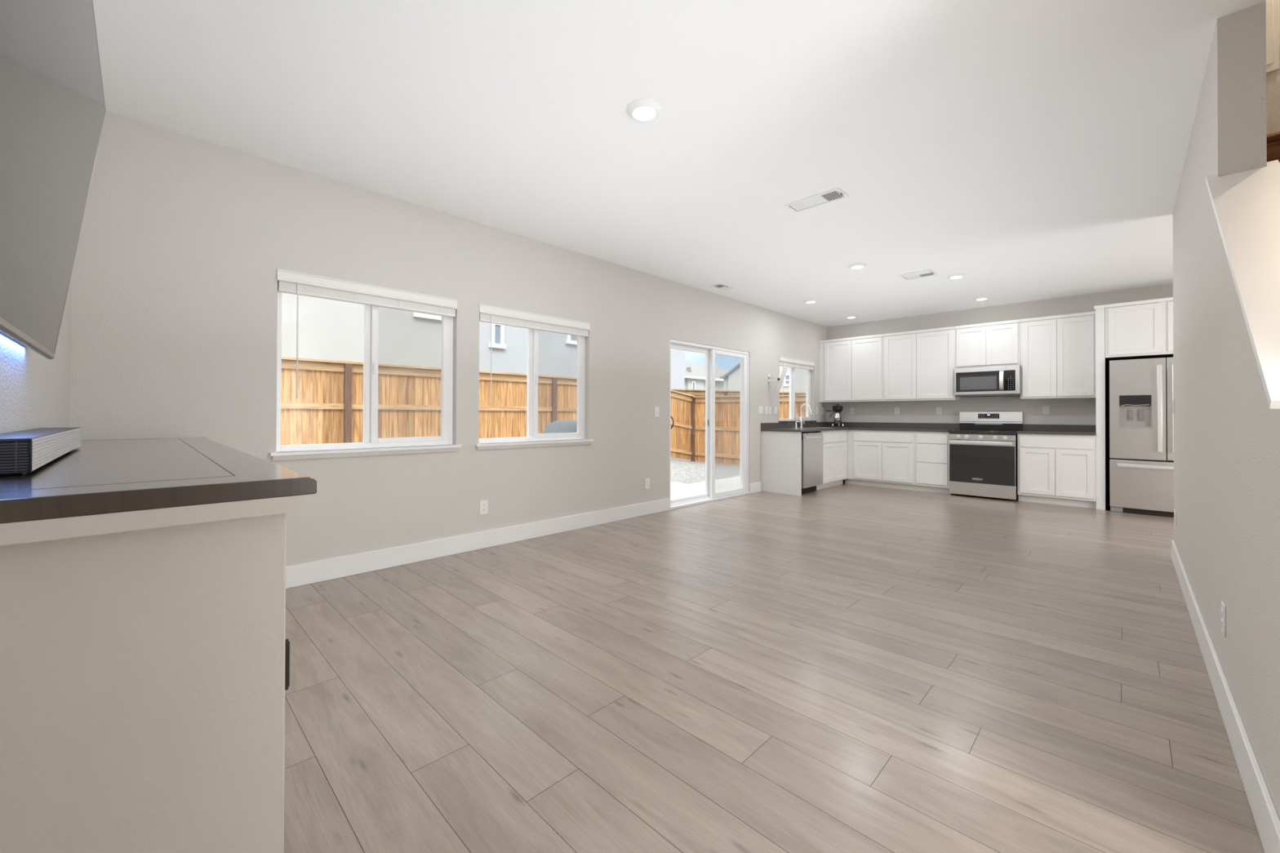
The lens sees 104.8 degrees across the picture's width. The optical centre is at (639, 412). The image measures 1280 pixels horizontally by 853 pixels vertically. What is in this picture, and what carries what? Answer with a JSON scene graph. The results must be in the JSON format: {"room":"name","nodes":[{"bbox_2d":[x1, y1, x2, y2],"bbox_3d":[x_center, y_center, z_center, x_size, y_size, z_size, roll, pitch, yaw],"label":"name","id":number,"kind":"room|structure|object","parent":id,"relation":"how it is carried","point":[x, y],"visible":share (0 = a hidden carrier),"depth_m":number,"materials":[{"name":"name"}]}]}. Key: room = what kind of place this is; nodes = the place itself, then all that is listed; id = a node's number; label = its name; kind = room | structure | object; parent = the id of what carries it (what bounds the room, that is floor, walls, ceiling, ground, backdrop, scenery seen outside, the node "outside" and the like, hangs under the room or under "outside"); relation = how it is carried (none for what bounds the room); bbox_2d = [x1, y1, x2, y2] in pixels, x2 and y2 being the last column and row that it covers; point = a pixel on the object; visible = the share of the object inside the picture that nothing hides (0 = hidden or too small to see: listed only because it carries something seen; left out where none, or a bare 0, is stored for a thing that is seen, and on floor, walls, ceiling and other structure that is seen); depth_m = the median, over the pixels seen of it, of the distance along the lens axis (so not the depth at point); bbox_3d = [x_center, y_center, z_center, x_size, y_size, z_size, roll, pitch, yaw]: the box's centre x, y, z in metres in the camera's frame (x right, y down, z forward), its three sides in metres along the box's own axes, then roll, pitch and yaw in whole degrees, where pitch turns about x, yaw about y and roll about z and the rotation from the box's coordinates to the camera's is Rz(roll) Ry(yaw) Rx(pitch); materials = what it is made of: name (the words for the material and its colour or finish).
{"room":"open-plan living room","nodes":[
{"label":"open-plan living room","id":0,"kind":"room"},
{"bbox_2d":[0,279,71,433],"bbox_3d":[-0.641,-0.245,0.166,6.900,2.743,0.150,0,0,45],"label":"wall","id":1,"kind":"structure","parent":0,"point":[35,388],"depth_m":1.70,"materials":[{"name":"white paint"}]},
{"bbox_2d":[0,0,106,359],"bbox_3d":[-1.348,-0.601,1.092,1.506,0.858,0.167,0,0,45],"label":"television","id":2,"kind":"object","parent":1,"relation":"attached to","point":[53,111],"visible":1,"depth_m":1.09,"materials":[{"name":"black plastic"}]},
{"bbox_2d":[69,111,827,566],"bbox_3d":[0.184,-0.208,5.803,0.150,2.743,9.030,0,0,45],"label":"wall","id":3,"kind":"structure","parent":0,"point":[184,239],"depth_m":3.45,"materials":[{"name":"white paint"}]},
{"bbox_2d":[269,292,461,460],"bbox_3d":[-1.945,-0.301,3.611,0.173,1.229,1.253,0,0,45],"label":"window","id":4,"kind":"structure","parent":3,"relation":"in","point":[371,445],"depth_m":3.62,"materials":[{"name":"white plastic"}]},
{"bbox_2d":[276,268,457,398],"bbox_3d":[-1.923,-0.500,3.591,0.073,0.828,1.191,0,0,45],"label":"window blind","id":5,"kind":"object","parent":4,"relation":"attached to","point":[289,282],"visible":0.99,"depth_m":3.48,"materials":[{"name":"white plastic"}]},
{"bbox_2d":[480,499,488,515],"bbox_3d":[-1.320,0.804,4.165,0.008,0.118,0.075,0,0,45],"label":"wall outlet","id":6,"kind":"object","parent":3,"relation":"attached to","point":[483,504],"visible":1,"depth_m":4.16,"materials":[{"name":"white plastic"}]},
{"bbox_2d":[285,481,761,588],"bbox_3d":[-0.565,1.085,4.924,0.014,0.143,6.715,0,0,45],"label":"baseboard","id":7,"kind":"structure","parent":3,"relation":"attached to","point":[308,573],"depth_m":3.97,"materials":[{"name":"white paint"}]},
{"bbox_2d":[475,328,593,450],"bbox_3d":[-0.971,-0.293,4.597,0.173,1.229,1.255,0,0,45],"label":"window","id":8,"kind":"structure","parent":3,"relation":"in","point":[533,439],"depth_m":4.61,"materials":[{"name":"white plastic"}]},
{"bbox_2d":[479,303,590,402],"bbox_3d":[-0.949,-0.491,4.577,0.073,0.828,1.193,0,0,45],"label":"window blind","id":9,"kind":"object","parent":8,"relation":"attached to","point":[487,313],"visible":0.94,"depth_m":4.49,"materials":[{"name":"white plastic"}]},
{"bbox_2d":[644,478,649,488],"bbox_3d":[0.084,0.810,5.585,0.008,0.118,0.075,0,0,45],"label":"wall outlet","id":10,"kind":"object","parent":3,"relation":"attached to","point":[646,480],"visible":1,"depth_m":5.58,"materials":[{"name":"white plastic"}]},
{"bbox_2d":[654,406,658,417],"bbox_3d":[0.195,-0.004,5.700,0.009,0.118,0.075,0,0,45],"label":"light switch","id":11,"kind":"object","parent":3,"relation":"attached to","point":[656,408],"visible":1,"depth_m":5.69,"materials":[{"name":"white plastic"}]},
{"bbox_2d":[669,338,749,510],"bbox_3d":[0.916,0.148,6.540,0.154,2.044,1.746,0,0,45],"label":"door","id":12,"kind":"structure","parent":3,"relation":"in","point":[710,495],"depth_m":6.56,"materials":[{"name":"white plastic"}]},
{"bbox_2d":[758,406,763,413],"bbox_3d":[1.793,-0.030,7.317,0.009,0.118,0.128,0,0,45],"label":"light switch","id":13,"kind":"object","parent":3,"relation":"attached to","point":[760,408],"visible":1,"depth_m":7.32,"materials":[{"name":"white plastic"}]},
{"bbox_2d":[764,406,768,413],"bbox_3d":[1.910,-0.029,7.436,0.008,0.118,0.075,0,0,45],"label":"wall outlet","id":14,"kind":"object","parent":3,"relation":"attached to","point":[766,407],"visible":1,"depth_m":7.43,"materials":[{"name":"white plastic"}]},
{"bbox_2d":[773,406,777,414],"bbox_3d":[2.099,-0.027,7.627,0.009,0.118,0.075,0,0,45],"label":"light switch","id":15,"kind":"object","parent":3,"relation":"attached to","point":[775,407],"visible":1,"depth_m":7.62,"materials":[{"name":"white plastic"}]},
{"bbox_2d":[767,366,788,399],"bbox_3d":[2.087,-0.397,7.408,0.300,0.552,0.138,0,0,45],"label":"mount","id":16,"kind":"object","parent":3,"relation":"attached to","point":[781,379],"visible":1,"depth_m":7.36,"materials":[{"name":"white plastic"}]},
{"bbox_2d":[778,367,816,422],"bbox_3d":[2.572,-0.354,8.185,0.169,1.042,1.255,0,0,45],"label":"window","id":17,"kind":"structure","parent":3,"relation":"in","point":[793,419],"depth_m":8.20,"materials":[{"name":"white plastic"}]},
{"bbox_2d":[779,355,814,408],"bbox_3d":[2.593,-0.459,8.162,0.073,0.828,1.207,0,0,45],"label":"window blind","id":18,"kind":"object","parent":17,"relation":"attached to","point":[784,362],"visible":0.94,"depth_m":8.08,"materials":[{"name":"white plastic"}]},
{"bbox_2d":[93,0,1266,327],"bbox_3d":[2.892,-1.713,3.141,7.750,0.250,9.330,0,0,45],"label":"ceiling","id":19,"kind":"structure","parent":0,"point":[1029,150],"depth_m":2.67,"materials":[{"name":"white paint"}]},
{"bbox_2d":[626,98,662,121],"bbox_3d":[0.023,-1.589,2.607,0.190,0.022,0.190,0,0,45],"label":"recessed light","id":20,"kind":"object","parent":19,"relation":"in","point":[640,109],"visible":1,"depth_m":2.58,"materials":[{"name":"white plastic"}]},
{"bbox_2d":[710,283,734,290],"bbox_3d":[1.038,-1.566,6.179,0.162,0.018,0.300,0,0,45],"label":"ceiling vent","id":21,"kind":"object","parent":19,"relation":"in","point":[722,286],"visible":1,"depth_m":6.17,"materials":[{"name":"white plastic"}]},
{"bbox_2d":[804,299,817,303],"bbox_3d":[2.402,-1.555,6.926,0.190,0.022,0.190,0,0,45],"label":"recessed light","id":22,"kind":"object","parent":19,"relation":"in","point":[808,301],"visible":1,"depth_m":6.89,"materials":[{"name":"white plastic"}]},
{"bbox_2d":[783,187,848,213],"bbox_3d":[1.321,-1.580,3.700,0.420,0.018,0.190,0,0,45],"label":"ceiling vent","id":23,"kind":"object","parent":19,"relation":"in","point":[833,195],"visible":1,"depth_m":3.69,"materials":[{"name":"white plastic"}]},
{"bbox_2d":[844,315,857,318],"bbox_3d":[3.435,-1.546,8.007,0.190,0.022,0.190,0,0,45],"label":"recessed light","id":24,"kind":"object","parent":19,"relation":"in","point":[850,316],"visible":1,"depth_m":7.96,"materials":[{"name":"white plastic"}]},
{"bbox_2d":[848,262,866,269],"bbox_3d":[2.337,-1.565,5.290,0.190,0.022,0.190,0,0,45],"label":"recessed light","id":25,"kind":"object","parent":19,"relation":"in","point":[857,265],"visible":1,"depth_m":5.26,"materials":[{"name":"white plastic"}]},
{"bbox_2d":[897,269,937,279],"bbox_3d":[3.176,-1.563,5.631,0.335,0.018,0.275,0,0,45],"label":"ceiling vent","id":26,"kind":"object","parent":19,"relation":"in","point":[927,273],"visible":1,"depth_m":5.62,"materials":[{"name":"white plastic"}]},
{"bbox_2d":[946,273,965,279],"bbox_3d":[3.639,-1.559,5.669,0.190,0.022,0.190,0,0,45],"label":"recessed light","id":27,"kind":"object","parent":19,"relation":"in","point":[956,276],"visible":1,"depth_m":5.63,"materials":[{"name":"white plastic"}]},
{"bbox_2d":[973,296,990,300],"bbox_3d":[4.669,-1.550,6.731,0.190,0.022,0.190,0,0,45],"label":"recessed light","id":28,"kind":"object","parent":19,"relation":"in","point":[981,298],"visible":1,"depth_m":6.69,"materials":[{"name":"white plastic"}]},
{"bbox_2d":[284,479,1264,852],"bbox_3d":[2.919,1.185,3.089,7.650,0.060,9.230,0,0,45],"label":"floor","id":29,"kind":"structure","parent":0,"point":[843,668],"depth_m":2.00,"materials":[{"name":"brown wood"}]},
{"bbox_2d":[0,437,316,852],"bbox_3d":[-1.700,0.632,1.681,2.420,1.000,0.497,0,0,45],"label":"tv console","id":30,"kind":"object","parent":29,"relation":"on","point":[144,648],"visible":1,"depth_m":0.87,"materials":[{"name":"white wood"}]},
{"bbox_2d":[0,427,80,474],"bbox_3d":[-1.696,0.093,1.388,1.166,0.076,0.095,0,0,45],"label":"soundbar","id":31,"kind":"object","parent":30,"relation":"on","point":[22,451],"visible":1,"depth_m":1.09,"materials":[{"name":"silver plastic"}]},
{"bbox_2d":[0,441,29,471],"bbox_3d":[-1.285,0.090,0.979,0.005,0.061,0.090,0,0,45],"label":"grille","id":32,"kind":"object","parent":31,"relation":"attached to","point":[14,455],"depth_m":1.00,"materials":[{"name":"black plastic"}]},
{"bbox_2d":[761,431,801,496],"bbox_3d":[2.037,0.728,7.125,0.621,0.898,0.022,0,0,45],"label":"cabinet end panel","id":33,"kind":"object","parent":29,"relation":"on","point":[781,451],"visible":1,"depth_m":7.10,"materials":[{"name":"white paint"}]},
{"bbox_2d":[801,431,822,493],"bbox_3d":[2.295,0.736,7.362,0.637,0.884,0.620,0,0,45],"label":"dishwasher","id":34,"kind":"object","parent":29,"relation":"on","point":[811,442],"visible":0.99,"depth_m":7.12,"materials":[{"name":"silver metal"}]},
{"bbox_2d":[801,431,820,433],"bbox_3d":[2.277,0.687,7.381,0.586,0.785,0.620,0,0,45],"label":"handle","id":35,"kind":"object","parent":34,"relation":"in","point":[802,432],"depth_m":7.22,"materials":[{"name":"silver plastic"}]},
{"bbox_2d":[816,430,847,490],"bbox_3d":[2.852,0.735,7.947,0.626,0.898,0.970,0,0,45],"label":"base cabinet","id":36,"kind":"object","parent":29,"relation":"on","point":[834,442],"visible":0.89,"depth_m":7.71,"materials":[{"name":"white paint"}]},
{"bbox_2d":[844,430,916,490],"bbox_3d":[3.948,0.738,7.971,1.076,0.898,0.641,0,0,45],"label":"base cabinet","id":37,"kind":"object","parent":29,"relation":"on","point":[875,458],"visible":0.95,"depth_m":7.70,"materials":[{"name":"white paint"}]},
{"bbox_2d":[760,422,959,431],"bbox_3d":[3.337,0.225,7.416,2.063,0.118,2.296,0,0,45],"label":"countertop","id":38,"kind":"structure","parent":37,"relation":"on","point":[780,427],"depth_m":7.82,"materials":[{"name":"stone"}]},
{"bbox_2d":[799,404,813,427],"bbox_3d":[2.712,0.059,8.031,0.222,0.391,0.099,0,0,45],"label":"kitchen faucet","id":39,"kind":"object","parent":38,"relation":"on","point":[811,411],"visible":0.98,"depth_m":8.05,"materials":[{"name":"silver metal"}]},
{"bbox_2d":[794,426,832,431],"bbox_3d":[2.849,0.343,7.929,0.426,0.187,0.786,0,0,45],"label":"sink","id":40,"kind":"object","parent":38,"relation":"in","point":[807,427],"visible":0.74,"depth_m":8.16,"materials":[{"name":"metal"}]},
{"bbox_2d":[826,404,844,426],"bbox_3d":[3.408,0.059,8.582,0.280,0.402,0.209,0,0,45],"label":"coffee maker","id":41,"kind":"object","parent":38,"relation":"on","point":[837,409],"visible":0.98,"depth_m":8.50,"materials":[{"name":"black plastic"}]},
{"bbox_2d":[915,431,950,493],"bbox_3d":[4.490,0.737,7.435,0.446,0.898,0.641,0,0,45],"label":"base cabinet","id":42,"kind":"object","parent":29,"relation":"on","point":[931,448],"visible":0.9,"depth_m":7.21,"materials":[{"name":"white paint"}]},
{"bbox_2d":[948,411,1022,501],"bbox_3d":[4.887,0.587,6.966,0.768,1.194,0.707,0,0,45],"label":"range","id":43,"kind":"object","parent":29,"relation":"on","point":[983,452],"visible":0.98,"depth_m":6.80,"materials":[{"name":"silver metal"}]},
{"bbox_2d":[948,429,1022,432],"bbox_3d":[4.885,0.262,6.965,0.768,0.013,0.622,0,0,45],"label":"cooktop","id":44,"kind":"object","parent":43,"relation":"in","point":[953,430],"depth_m":6.84,"materials":[{"name":"black glass"}]},
{"bbox_2d":[1017,433,1096,508],"bbox_3d":[5.475,0.733,6.462,0.761,0.898,0.641,0,0,45],"label":"base cabinet","id":45,"kind":"object","parent":29,"relation":"on","point":[1060,469],"visible":0.98,"depth_m":6.22,"materials":[{"name":"white paint"}]},
{"bbox_2d":[1016,424,1096,435],"bbox_3d":[5.471,0.225,6.463,0.766,0.118,0.651,0,0,45],"label":"countertop","id":46,"kind":"structure","parent":45,"relation":"on","point":[1064,429],"depth_m":6.53,"materials":[{"name":"stone"}]},
{"bbox_2d":[1093,304,1105,510],"bbox_3d":[5.771,-0.053,6.170,0.097,2.470,0.651,0,0,45],"label":"panel","id":47,"kind":"object","parent":29,"relation":"on","point":[1100,309],"visible":0.83,"depth_m":5.95,"materials":[{"name":"white paint"}]},
{"bbox_2d":[1109,357,1173,516],"bbox_3d":[6.114,0.284,5.745,0.913,1.792,0.731,0,0,45],"label":"refrigerator","id":48,"kind":"object","parent":29,"relation":"on","point":[1141,415],"visible":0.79,"depth_m":5.67,"materials":[{"name":"silver metal"}]},
{"bbox_2d":[827,283,1173,430],"bbox_3d":[6.113,-0.187,6.397,7.750,2.743,0.150,0,0,45],"label":"wall","id":49,"kind":"structure","parent":0,"point":[1064,411],"depth_m":7.28,"materials":[{"name":"white paint"}]},
{"bbox_2d":[818,333,884,402],"bbox_3d":[3.669,-0.720,8.466,1.065,1.086,0.347,0,0,45],"label":"upper cabinet","id":50,"kind":"object","parent":49,"relation":"attached to","point":[851,369],"visible":0.98,"depth_m":8.32,"materials":[{"name":"white paint"}]},
{"bbox_2d":[849,407,853,414],"bbox_3d":[3.720,-0.021,8.649,0.075,0.118,0.008,0,0,45],"label":"wall outlet","id":51,"kind":"object","parent":49,"relation":"attached to","point":[851,409],"visible":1,"depth_m":8.65,"materials":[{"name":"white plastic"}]},
{"bbox_2d":[894,407,899,414],"bbox_3d":[4.244,-0.021,8.131,0.075,0.118,0.008,0,0,45],"label":"wall outlet","id":52,"kind":"object","parent":49,"relation":"attached to","point":[896,409],"visible":1,"depth_m":8.13,"materials":[{"name":"white plastic"}]},
{"bbox_2d":[882,326,959,401],"bbox_3d":[4.406,-0.722,7.739,1.001,1.086,0.347,0,0,45],"label":"upper cabinet","id":53,"kind":"object","parent":49,"relation":"attached to","point":[919,365],"visible":0.99,"depth_m":7.59,"materials":[{"name":"white paint"}]},
{"bbox_2d":[936,407,942,414],"bbox_3d":[4.676,-0.022,7.705,0.075,0.118,0.008,0,0,45],"label":"wall outlet","id":54,"kind":"object","parent":49,"relation":"attached to","point":[939,410],"visible":1,"depth_m":7.70,"materials":[{"name":"white plastic"}]},
{"bbox_2d":[955,319,1020,368],"bbox_3d":[5.035,-0.957,7.119,0.763,0.620,0.347,0,0,45],"label":"upper cabinet","id":55,"kind":"object","parent":49,"relation":"attached to","point":[994,344],"visible":0.97,"depth_m":6.99,"materials":[{"name":"white paint"}]},
{"bbox_2d":[954,364,1020,397],"bbox_3d":[5.007,-0.436,7.078,0.762,0.415,0.436,0,0,45],"label":"microwave","id":56,"kind":"object","parent":55,"relation":"attached to","point":[997,380],"visible":0.97,"depth_m":6.94,"materials":[{"name":"silver metal"}]},
{"bbox_2d":[1042,405,1049,414],"bbox_3d":[5.598,-0.030,6.793,0.075,0.118,0.008,0,0,45],"label":"wall outlet","id":57,"kind":"object","parent":49,"relation":"attached to","point":[1046,409],"visible":1,"depth_m":6.79,"materials":[{"name":"white plastic"}]},
{"bbox_2d":[1019,311,1095,399],"bbox_3d":[5.580,-0.726,6.579,0.766,1.086,0.347,0,0,45],"label":"upper cabinet","id":58,"kind":"object","parent":49,"relation":"attached to","point":[1058,352],"visible":0.94,"depth_m":6.45,"materials":[{"name":"white paint"}]},
{"bbox_2d":[1023,424,1096,431],"bbox_3d":[5.693,0.212,6.688,0.766,0.086,0.020,0,0,45],"label":"backsplash","id":59,"kind":"structure","parent":49,"relation":"attached to","point":[1082,428],"depth_m":6.67,"materials":[{"name":"stone"}]},
{"bbox_2d":[1105,354,1173,511],"bbox_3d":[6.168,0.263,5.804,0.980,1.835,0.608,0,0,45],"label":"trim","id":60,"kind":"structure","parent":49,"relation":"attached to","point":[1107,359],"depth_m":6.19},
{"bbox_2d":[1105,297,1173,357],"bbox_3d":[6.159,-0.972,5.795,0.983,0.634,0.651,0,0,45],"label":"upper cabinet","id":61,"kind":"object","parent":49,"relation":"attached to","point":[1141,327],"visible":0.5,"depth_m":5.72,"materials":[{"name":"white paint"}]},
{"bbox_2d":[1173,0,1279,819],"bbox_3d":[3.257,-1.450,2.045,1.290,5.200,4.070,0,0,45],"label":"wall","id":62,"kind":"structure","parent":0,"point":[1227,433],"depth_m":1.95,"materials":[{"name":"white paint"}]},
{"bbox_2d":[1172,398,1174,413],"bbox_3d":[4.184,-0.047,3.865,0.009,0.118,0.075,0,0,45],"label":"light switch","id":63,"kind":"object","parent":62,"relation":"attached to","point":[1173,402],"visible":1,"depth_m":3.84,"materials":[{"name":"white plastic"}]},
{"bbox_2d":[1174,509,1176,526],"bbox_3d":[4.049,0.797,3.725,0.008,0.118,0.075,0,0,45],"label":"wall outlet","id":64,"kind":"object","parent":62,"relation":"attached to","point":[1175,509],"visible":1,"depth_m":3.71,"materials":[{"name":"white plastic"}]},
{"bbox_2d":[1220,600,1226,637],"bbox_3d":[2.232,0.791,1.886,0.008,0.118,0.075,0,0,45],"label":"wall outlet","id":65,"kind":"object","parent":62,"relation":"attached to","point":[1223,611],"visible":1,"depth_m":1.87,"materials":[{"name":"white plastic"}]},
{"bbox_2d":[1171,540,1279,852],"bbox_3d":[2.905,1.080,2.483,0.137,0.143,3.938,0,0,45],"label":"baseboard","id":66,"kind":"structure","parent":62,"relation":"attached to","point":[1266,818],"depth_m":1.61,"materials":[{"name":"white paint"}]},
{"bbox_2d":[1205,160,1279,408],"bbox_3d":[1.959,-0.492,1.520,0.183,0.976,1.280,0,0,45],"label":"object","id":67,"kind":"structure","parent":62,"relation":"attached to","point":[1246,205],"depth_m":1.56,"materials":[{"name":"white paint"}]},
{"bbox_2d":[1266,0,1279,73],"bbox_3d":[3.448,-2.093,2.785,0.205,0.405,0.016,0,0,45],"label":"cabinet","id":68,"kind":"object","parent":62,"relation":"attached to","point":[1272,6],"visible":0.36,"depth_m":2.73,"materials":[{"name":"white paint"}]},
{"bbox_2d":[1266,131,1279,162],"bbox_3d":[3.697,-1.449,2.490,0.986,0.165,0.074,0,0,45],"label":"handrail","id":69,"kind":"object","parent":62,"relation":"attached to","point":[1273,139],"visible":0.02,"depth_m":2.70,"materials":[{"name":"brown wood"}]},
{"label":"outside","id":70,"kind":"structure","parent":0,"visible":0},
{"bbox_2d":[670,457,739,484],"bbox_3d":[-7.196,1.385,35.215,68.000,0.354,100.000,0,0,45],"label":"gravel","id":71,"kind":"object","parent":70,"point":[682,470],"visible":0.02,"depth_m":11.79,"materials":[{"name":"white gravel"}]},
{"bbox_2d":[281,292,441,444],"bbox_3d":[-11.910,-2.997,9.827,7.800,8.900,14.000,0,0,45],"label":"house","id":72,"kind":"structure","parent":71,"relation":"on","point":[328,329],"depth_m":10.58,"materials":[{"name":"beige paint"}]},
{"bbox_2d":[280,356,695,461],"bbox_3d":[-3.544,0.300,9.228,0.140,2.218,14.550,0,0,45],"label":"wooden fence","id":73,"kind":"object","parent":71,"relation":"on","point":[415,411],"visible":0.32,"depth_m":8.68,"materials":[{"name":"brown wood"}]},
{"bbox_2d":[479,321,684,389],"bbox_3d":[-3.836,-2.822,18.226,7.480,8.700,8.500,0,0,45],"label":"house","id":74,"kind":"structure","parent":71,"relation":"on","point":[557,352],"depth_m":13.71,"materials":[{"name":"grey paint"}]},
{"bbox_2d":[684,362,728,391],"bbox_3d":[1.760,-1.269,40.659,7.100,5.900,18.300,0,0,45],"label":"house","id":75,"kind":"structure","parent":71,"relation":"on","point":[695,373],"depth_m":39.77,"materials":[{"name":"beige paint"}]},
{"bbox_2d":[671,389,805,395],"bbox_3d":[5.329,0.312,13.534,11.700,2.307,0.140,0,0,45],"label":"wooden fence","id":76,"kind":"object","parent":71,"relation":"on","point":[692,392],"visible":0.11,"depth_m":16.23,"materials":[{"name":"brown wood"}]},
{"bbox_2d":[693,394,805,464],"bbox_3d":[4.627,0.490,11.303,8.563,1.920,0.140,0,0,45],"label":"wooden fence","id":77,"kind":"object","parent":71,"relation":"on","point":[727,408],"visible":0.12,"depth_m":13.57,"materials":[{"name":"brown wood"}]},
{"bbox_2d":[720,362,805,392],"bbox_3d":[11.633,-1.832,30.663,10.500,6.960,8.250,0,0,45],"label":"house","id":78,"kind":"structure","parent":71,"relation":"on","point":[731,380],"depth_m":28.52,"materials":[{"name":"beige paint"}]},
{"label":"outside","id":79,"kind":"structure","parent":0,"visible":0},
{"bbox_2d":[670,475,739,499],"bbox_3d":[1.040,1.370,8.941,3.049,0.170,8.200,0,0,45],"label":"patio slab","id":80,"kind":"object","parent":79,"point":[677,490],"visible":0.18,"depth_m":8.37,"materials":[{"name":"concrete"}]},
{"bbox_2d":[542,420,576,433],"bbox_3d":[-0.796,0.682,6.544,0.650,1.157,0.960,0,0,45],"label":"covered grill","id":81,"kind":"object","parent":80,"relation":"on","point":[557,426],"visible":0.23,"depth_m":6.24,"materials":[{"name":"grey fabric"}]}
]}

